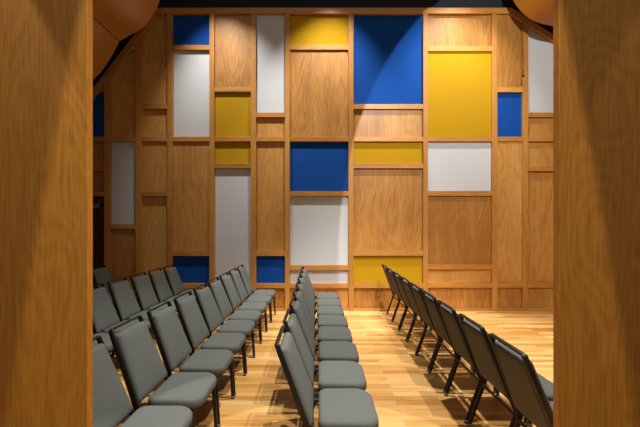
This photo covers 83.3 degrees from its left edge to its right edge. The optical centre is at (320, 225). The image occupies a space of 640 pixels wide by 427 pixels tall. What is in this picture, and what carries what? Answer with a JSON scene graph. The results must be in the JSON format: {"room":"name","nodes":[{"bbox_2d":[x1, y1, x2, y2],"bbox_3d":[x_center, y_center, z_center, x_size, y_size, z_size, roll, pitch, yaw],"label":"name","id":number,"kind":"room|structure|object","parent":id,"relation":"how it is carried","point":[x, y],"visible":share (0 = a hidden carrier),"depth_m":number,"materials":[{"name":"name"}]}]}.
{"room":"auditorium","nodes":[
{"label":"auditorium","id":0,"kind":"room"},
{"bbox_2d":[0,0,92,426],"bbox_3d":[-1.980,-0.250,1.185,2.440,3.600,0.030,0,0,0],"label":"wall","id":1,"kind":"structure","parent":0,"point":[46,46],"depth_m":1.17,"materials":[{"name":"brown wood"}]},
{"bbox_2d":[93,0,552,310],"bbox_3d":[0.000,-1.945,6.719,12.000,7.010,0.342,0,0,0],"label":"wall","id":2,"kind":"structure","parent":0,"point":[492,250],"depth_m":6.59,"materials":[{"name":"wood"}]},
{"bbox_2d":[93,197,103,288],"bbox_3d":[-4.209,0.498,6.645,0.510,2.083,0.130,0,0,0],"label":"door","id":3,"kind":"structure","parent":2,"relation":"in","point":[98,202],"depth_m":6.64,"materials":[{"name":"brown wood"}]},
{"bbox_2d":[93,93,103,136],"bbox_3d":[-4.209,-2.040,6.659,0.500,0.812,0.098,0,0,0],"label":"panel","id":4,"kind":"object","parent":2,"relation":"attached to","point":[98,103],"visible":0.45,"depth_m":6.61,"materials":[{"name":"fabric"}]},
{"bbox_2d":[112,142,134,223],"bbox_3d":[-3.614,-0.786,6.657,0.451,1.504,0.103,0,0,0],"label":"panel","id":5,"kind":"object","parent":2,"relation":"attached to","point":[123,153],"visible":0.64,"depth_m":6.61,"materials":[{"name":"fabric"}]},
{"bbox_2d":[173,16,208,44],"bbox_3d":[-2.373,-3.584,6.655,0.666,0.551,0.106,0,0,0],"label":"panel","id":6,"kind":"object","parent":2,"relation":"attached to","point":[187,30],"visible":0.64,"depth_m":6.60,"materials":[{"name":"fabric"}]},
{"bbox_2d":[173,256,208,282],"bbox_3d":[-2.373,0.797,6.657,0.666,0.491,0.103,0,0,0],"label":"panel","id":7,"kind":"object","parent":2,"relation":"attached to","point":[190,269],"visible":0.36,"depth_m":6.61,"materials":[{"name":"fabric"}]},
{"bbox_2d":[174,51,208,136],"bbox_3d":[-2.373,-2.423,6.659,0.666,1.577,0.098,0,0,0],"label":"panel","id":8,"kind":"object","parent":2,"relation":"attached to","point":[191,68],"visible":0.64,"depth_m":6.61,"materials":[{"name":"fabric"}]},
{"bbox_2d":[215,169,250,281],"bbox_3d":[-1.613,-0.013,6.657,0.653,2.071,0.103,0,0,0],"label":"panel","id":9,"kind":"object","parent":2,"relation":"attached to","point":[232,186],"visible":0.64,"depth_m":6.61,"materials":[{"name":"fabric"}]},
{"bbox_2d":[215,93,250,136],"bbox_3d":[-1.613,-2.040,6.657,0.653,0.812,0.103,0,0,0],"label":"panel","id":10,"kind":"object","parent":2,"relation":"attached to","point":[232,110],"visible":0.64,"depth_m":6.61,"materials":[{"name":"fabric"}]},
{"bbox_2d":[215,142,250,163],"bbox_3d":[-1.613,-1.341,6.657,0.653,0.394,0.103,0,0,0],"label":"panel","id":11,"kind":"object","parent":2,"relation":"attached to","point":[225,152],"visible":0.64,"depth_m":6.61,"materials":[{"name":"fabric"}]},
{"bbox_2d":[257,15,284,112],"bbox_3d":[-0.922,-2.967,6.649,0.515,1.785,0.118,0,0,0],"label":"panel","id":12,"kind":"object","parent":2,"relation":"attached to","point":[270,28],"visible":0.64,"depth_m":6.59,"materials":[{"name":"fabric"}]},
{"bbox_2d":[257,256,284,282],"bbox_3d":[-0.922,0.797,6.657,0.515,0.491,0.103,0,0,0],"label":"panel","id":13,"kind":"object","parent":2,"relation":"attached to","point":[270,269],"visible":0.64,"depth_m":6.61,"materials":[{"name":"fabric"}]},
{"bbox_2d":[290,196,347,264],"bbox_3d":[-0.035,0.087,6.657,1.061,1.256,0.103,0,0,0],"label":"panel","id":14,"kind":"object","parent":2,"relation":"attached to","point":[318,224],"visible":1,"depth_m":6.61,"materials":[{"name":"fabric"}]},
{"bbox_2d":[290,142,347,190],"bbox_3d":[-0.035,-1.089,6.657,1.061,0.899,0.103,0,0,0],"label":"panel","id":15,"kind":"object","parent":2,"relation":"attached to","point":[314,166],"visible":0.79,"depth_m":6.61,"materials":[{"name":"fabric"}]},
{"bbox_2d":[290,16,347,44],"bbox_3d":[-0.035,-3.584,6.655,1.061,0.551,0.106,0,0,0],"label":"panel","id":16,"kind":"object","parent":2,"relation":"attached to","point":[304,30],"visible":0.79,"depth_m":6.60,"materials":[{"name":"fabric"}]},
{"bbox_2d":[290,270,347,282],"bbox_3d":[-0.035,0.929,6.657,1.061,0.245,0.103,0,0,0],"label":"panel","id":17,"kind":"object","parent":2,"relation":"attached to","point":[316,276],"visible":0.79,"depth_m":6.61,"materials":[{"name":"fabric"}]},
{"bbox_2d":[354,16,421,103],"bbox_3d":[1.229,-3.044,6.655,1.256,1.632,0.106,0,0,0],"label":"panel","id":18,"kind":"object","parent":2,"relation":"attached to","point":[387,49],"visible":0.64,"depth_m":6.60,"materials":[{"name":"fabric"}]},
{"bbox_2d":[354,256,421,282],"bbox_3d":[1.229,0.793,6.657,1.256,0.489,0.103,0,0,0],"label":"panel","id":19,"kind":"object","parent":2,"relation":"attached to","point":[367,269],"visible":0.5,"depth_m":6.61,"materials":[{"name":"fabric"}]},
{"bbox_2d":[354,142,421,163],"bbox_3d":[1.229,-1.341,6.657,1.256,0.394,0.103,0,0,0],"label":"panel","id":20,"kind":"object","parent":2,"relation":"attached to","point":[364,152],"visible":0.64,"depth_m":6.61,"materials":[{"name":"fabric"}]},
{"bbox_2d":[428,52,490,136],"bbox_3d":[2.536,-2.409,6.649,1.162,1.550,0.118,0,0,0],"label":"panel","id":21,"kind":"object","parent":2,"relation":"attached to","point":[459,83],"visible":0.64,"depth_m":6.59,"materials":[{"name":"fabric"}]},
{"bbox_2d":[428,142,490,190],"bbox_3d":[2.536,-1.091,6.657,1.162,0.895,0.103,0,0,0],"label":"panel","id":22,"kind":"object","parent":2,"relation":"attached to","point":[452,166],"visible":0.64,"depth_m":6.61,"materials":[{"name":"fabric"}]},
{"bbox_2d":[497,93,520,136],"bbox_3d":[3.448,-2.035,6.657,0.453,0.802,0.103,0,0,0],"label":"panel","id":23,"kind":"object","parent":2,"relation":"attached to","point":[508,104],"visible":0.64,"depth_m":6.61,"materials":[{"name":"fabric"}]},
{"bbox_2d":[528,28,552,112],"bbox_3d":[4.085,-2.859,6.659,0.602,1.568,0.098,0,0,0],"label":"panel","id":24,"kind":"object","parent":2,"relation":"attached to","point":[540,50],"visible":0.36,"depth_m":6.61,"materials":[{"name":"fabric"}]},
{"bbox_2d":[93,311,552,426],"bbox_3d":[0.000,1.610,2.580,12.400,0.120,8.760,0,0,0],"label":"floor","id":25,"kind":"structure","parent":0,"point":[402,391],"depth_m":3.76,"materials":[{"name":"brown wood"}]},
{"bbox_2d":[93,333,117,351],"bbox_3d":[-2.266,1.105,3.494,0.602,0.890,0.489,0,0,0],"label":"banquet chair","id":26,"kind":"object","parent":25,"relation":"on","point":[105,336],"visible":0.11,"depth_m":3.42,"materials":[{"name":"grey fabric"}]},
{"bbox_2d":[93,265,138,307],"bbox_3d":[-3.407,1.105,5.949,0.602,0.890,0.489,0,0,0],"label":"banquet chair","id":27,"kind":"object","parent":25,"relation":"on","point":[101,275],"visible":0.2,"depth_m":5.90,"materials":[{"name":"grey fabric"}]},
{"bbox_2d":[93,283,151,357],"bbox_3d":[-2.259,1.105,4.000,0.602,0.890,0.489,0,0,0],"label":"banquet chair","id":28,"kind":"object","parent":25,"relation":"on","point":[105,317],"visible":0.41,"depth_m":3.98,"materials":[{"name":"grey fabric"}]},
{"bbox_2d":[107,277,161,356],"bbox_3d":[-2.268,1.105,4.503,0.602,0.890,0.489,0,0,0],"label":"banquet chair","id":29,"kind":"object","parent":25,"relation":"on","point":[126,305],"visible":0.52,"depth_m":4.42,"materials":[{"name":"grey fabric"}]},
{"bbox_2d":[93,336,192,426],"bbox_3d":[-1.063,1.105,1.994,0.602,0.890,0.489,0,0,0],"label":"banquet chair","id":30,"kind":"object","parent":25,"relation":"on","point":[112,405],"visible":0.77,"depth_m":2.05,"materials":[{"name":"grey fabric"}]},
{"bbox_2d":[130,272,176,311],"bbox_3d":[-2.264,1.105,5.008,0.602,0.890,0.489,0,0,0],"label":"banquet chair","id":31,"kind":"object","parent":25,"relation":"on","point":[146,297],"visible":0.46,"depth_m":4.91,"materials":[{"name":"grey fabric"}]},
{"bbox_2d":[108,315,217,426],"bbox_3d":[-1.066,1.105,2.499,0.602,0.890,0.489,0,0,0],"label":"banquet chair","id":32,"kind":"object","parent":25,"relation":"on","point":[142,368],"visible":0.89,"depth_m":2.40,"materials":[{"name":"grey fabric"}]},
{"bbox_2d":[148,268,195,302],"bbox_3d":[-2.263,1.105,5.513,0.602,0.890,0.489,0,0,0],"label":"banquet chair","id":33,"kind":"object","parent":25,"relation":"on","point":[162,290],"visible":0.49,"depth_m":5.42,"materials":[{"name":"grey fabric"}]},
{"bbox_2d":[163,265,200,301],"bbox_3d":[-2.264,1.105,6.020,0.602,0.890,0.489,0,0,0],"label":"banquet chair","id":34,"kind":"object","parent":25,"relation":"on","point":[174,281],"visible":0.4,"depth_m":5.93,"materials":[{"name":"grey fabric"}]},
{"bbox_2d":[147,301,234,426],"bbox_3d":[-1.063,1.105,3.003,0.602,0.890,0.489,0,0,0],"label":"banquet chair","id":35,"kind":"object","parent":25,"relation":"on","point":[174,347],"visible":0.78,"depth_m":2.90,"materials":[{"name":"grey fabric"}]},
{"bbox_2d":[173,291,246,396],"bbox_3d":[-1.062,1.105,3.504,0.602,0.890,0.489,0,0,0],"label":"banquet chair","id":36,"kind":"object","parent":25,"relation":"on","point":[196,331],"visible":0.74,"depth_m":3.41,"materials":[{"name":"grey fabric"}]},
{"bbox_2d":[193,283,255,372],"bbox_3d":[-1.060,1.105,4.007,0.602,0.890,0.489,0,0,0],"label":"banquet chair","id":37,"kind":"object","parent":25,"relation":"on","point":[205,300],"visible":0.71,"depth_m":3.91,"materials":[{"name":"grey fabric"}]},
{"bbox_2d":[207,277,261,352],"bbox_3d":[-1.069,1.105,4.510,0.602,0.890,0.489,0,0,0],"label":"banquet chair","id":38,"kind":"object","parent":25,"relation":"on","point":[217,289],"visible":0.76,"depth_m":4.43,"materials":[{"name":"grey fabric"}]},
{"bbox_2d":[219,272,266,341],"bbox_3d":[-1.068,1.105,5.015,0.602,0.890,0.489,0,0,0],"label":"banquet chair","id":39,"kind":"object","parent":25,"relation":"on","point":[227,282],"visible":0.62,"depth_m":4.91,"materials":[{"name":"grey fabric"}]},
{"bbox_2d":[228,268,271,331],"bbox_3d":[-1.072,1.105,5.519,0.602,0.890,0.489,0,0,0],"label":"banquet chair","id":40,"kind":"object","parent":25,"relation":"on","point":[235,276],"visible":0.66,"depth_m":5.42,"materials":[{"name":"grey fabric"}]},
{"bbox_2d":[237,264,275,321],"bbox_3d":[-1.069,1.105,6.020,0.602,0.890,0.489,0,0,0],"label":"banquet chair","id":41,"kind":"object","parent":25,"relation":"on","point":[242,271],"visible":0.66,"depth_m":5.92,"materials":[{"name":"grey fabric"}]},
{"bbox_2d":[300,266,338,302],"bbox_3d":[-0.018,1.105,5.761,0.602,0.890,0.489,0,0,0],"label":"banquet chair","id":42,"kind":"object","parent":25,"relation":"on","point":[319,294],"visible":0.51,"depth_m":5.68,"materials":[{"name":"grey fabric"}]},
{"bbox_2d":[297,274,343,319],"bbox_3d":[-0.003,1.105,4.750,0.602,0.890,0.489,0,0,0],"label":"banquet chair","id":43,"kind":"object","parent":25,"relation":"on","point":[321,310],"visible":0.56,"depth_m":4.65,"materials":[{"name":"grey fabric"}]},
{"bbox_2d":[299,270,341,310],"bbox_3d":[-0.008,1.105,5.254,0.602,0.890,0.489,0,0,0],"label":"banquet chair","id":44,"kind":"object","parent":25,"relation":"on","point":[321,301],"visible":0.46,"depth_m":5.15,"materials":[{"name":"grey fabric"}]},
{"bbox_2d":[295,280,347,331],"bbox_3d":[0.010,1.105,4.246,0.602,0.890,0.489,0,0,0],"label":"banquet chair","id":45,"kind":"object","parent":25,"relation":"on","point":[323,320],"visible":0.58,"depth_m":4.15,"materials":[{"name":"grey fabric"}]},
{"bbox_2d":[292,287,352,346],"bbox_3d":[0.016,1.105,3.739,0.602,0.890,0.489,0,0,0],"label":"banquet chair","id":46,"kind":"object","parent":25,"relation":"on","point":[325,333],"visible":0.6,"depth_m":3.65,"materials":[{"name":"grey fabric"}]},
{"bbox_2d":[289,296,358,367],"bbox_3d":[0.028,1.105,3.235,0.602,0.890,0.489,0,0,0],"label":"banquet chair","id":47,"kind":"object","parent":25,"relation":"on","point":[328,350],"visible":0.66,"depth_m":3.12,"materials":[{"name":"grey fabric"}]},
{"bbox_2d":[283,308,366,426],"bbox_3d":[0.029,1.105,2.731,0.602,0.890,0.489,0,0,0],"label":"banquet chair","id":48,"kind":"object","parent":25,"relation":"on","point":[331,374],"visible":0.67,"depth_m":2.62,"materials":[{"name":"grey fabric"}]},
{"bbox_2d":[274,325,378,426],"bbox_3d":[0.035,1.105,2.227,0.602,0.890,0.489,0,0,0],"label":"banquet chair","id":49,"kind":"object","parent":25,"relation":"on","point":[338,407],"visible":1,"depth_m":2.11,"materials":[{"name":"grey fabric"}]},
{"bbox_2d":[382,264,420,320],"bbox_3d":[1.357,1.105,6.090,0.602,0.890,0.489,0,0,0],"label":"banquet chair","id":50,"kind":"object","parent":25,"relation":"on","point":[383,265],"visible":0.43,"depth_m":6.09,"materials":[{"name":"black metal"}]},
{"bbox_2d":[387,267,429,329],"bbox_3d":[1.352,1.105,5.584,0.602,0.890,0.489,0,0,0],"label":"banquet chair","id":51,"kind":"object","parent":25,"relation":"on","point":[390,271],"visible":0.46,"depth_m":5.54,"materials":[{"name":"grey fabric"}]},
{"bbox_2d":[393,271,432,340],"bbox_3d":[1.352,1.105,5.078,0.602,0.890,0.489,0,0,0],"label":"banquet chair","id":52,"kind":"object","parent":25,"relation":"on","point":[397,276],"visible":0.41,"depth_m":5.06,"materials":[{"name":"black metal"}]},
{"bbox_2d":[400,276,454,353],"bbox_3d":[1.349,1.105,4.576,0.602,0.890,0.489,0,0,0],"label":"banquet chair","id":53,"kind":"object","parent":25,"relation":"on","point":[405,281],"visible":0.38,"depth_m":4.56,"materials":[{"name":"black metal"}]},
{"bbox_2d":[409,282,472,371],"bbox_3d":[1.344,1.105,4.072,0.602,0.890,0.489,0,0,0],"label":"banquet chair","id":54,"kind":"object","parent":25,"relation":"on","point":[422,307],"visible":0.45,"depth_m":4.01,"materials":[{"name":"grey fabric"}]},
{"bbox_2d":[421,290,495,393],"bbox_3d":[1.345,1.105,3.566,0.602,0.890,0.489,0,0,0],"label":"banquet chair","id":55,"kind":"object","parent":25,"relation":"on","point":[430,300],"visible":0.53,"depth_m":3.52,"materials":[{"name":"black metal"}]},
{"bbox_2d":[437,300,527,423],"bbox_3d":[1.342,1.105,3.060,0.602,0.890,0.489,0,0,0],"label":"banquet chair","id":56,"kind":"object","parent":25,"relation":"on","point":[451,319],"visible":0.55,"depth_m":2.97,"materials":[{"name":"black metal"}]},
{"bbox_2d":[458,313,552,426],"bbox_3d":[1.346,1.105,2.556,0.602,0.890,0.489,0,0,0],"label":"banquet chair","id":57,"kind":"object","parent":25,"relation":"on","point":[480,345],"visible":0.62,"depth_m":2.50,"materials":[{"name":"grey fabric"}]},
{"bbox_2d":[489,333,552,426],"bbox_3d":[1.340,1.105,2.050,0.602,0.890,0.489,0,0,0],"label":"banquet chair","id":58,"kind":"object","parent":25,"relation":"on","point":[527,394],"visible":0.76,"depth_m":2.00,"materials":[{"name":"grey fabric"}]},
{"bbox_2d":[553,0,639,426],"bbox_3d":[1.987,-0.250,1.185,2.427,3.600,0.030,0,0,0],"label":"wall","id":59,"kind":"structure","parent":0,"point":[596,43],"depth_m":1.17,"materials":[{"name":"brown wood"}]},
{"bbox_3d":[0.000,-5.510,3.780,12.400,0.120,6.360,0,0,0],"label":"ceiling","id":60,"kind":"structure","parent":0,"visible":0},
{"bbox_2d":[93,18,118,78],"bbox_3d":[-4.058,-2.703,5.175,1.214,0.964,1.950,0,0,0],"label":"ceiling canopy","id":61,"kind":"object","parent":60,"relation":"hanging from","point":[105,44],"visible":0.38,"depth_m":5.91,"materials":[{"name":"brown wood"}]},
{"bbox_2d":[93,0,159,40],"bbox_3d":[-3.063,-4.244,5.175,0.829,2.174,1.950,0,0,0],"label":"ceiling canopy","id":62,"kind":"object","parent":60,"relation":"hanging from","point":[121,18],"visible":0.94,"depth_m":5.76,"materials":[{"name":"brown wood"}]},
{"bbox_2d":[513,0,552,25],"bbox_3d":[3.921,-4.314,5.175,1.760,2.034,1.950,0,0,0],"label":"ceiling canopy","id":63,"kind":"object","parent":60,"relation":"hanging from","point":[540,11],"visible":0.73,"depth_m":5.97,"materials":[{"name":"brown wood"}]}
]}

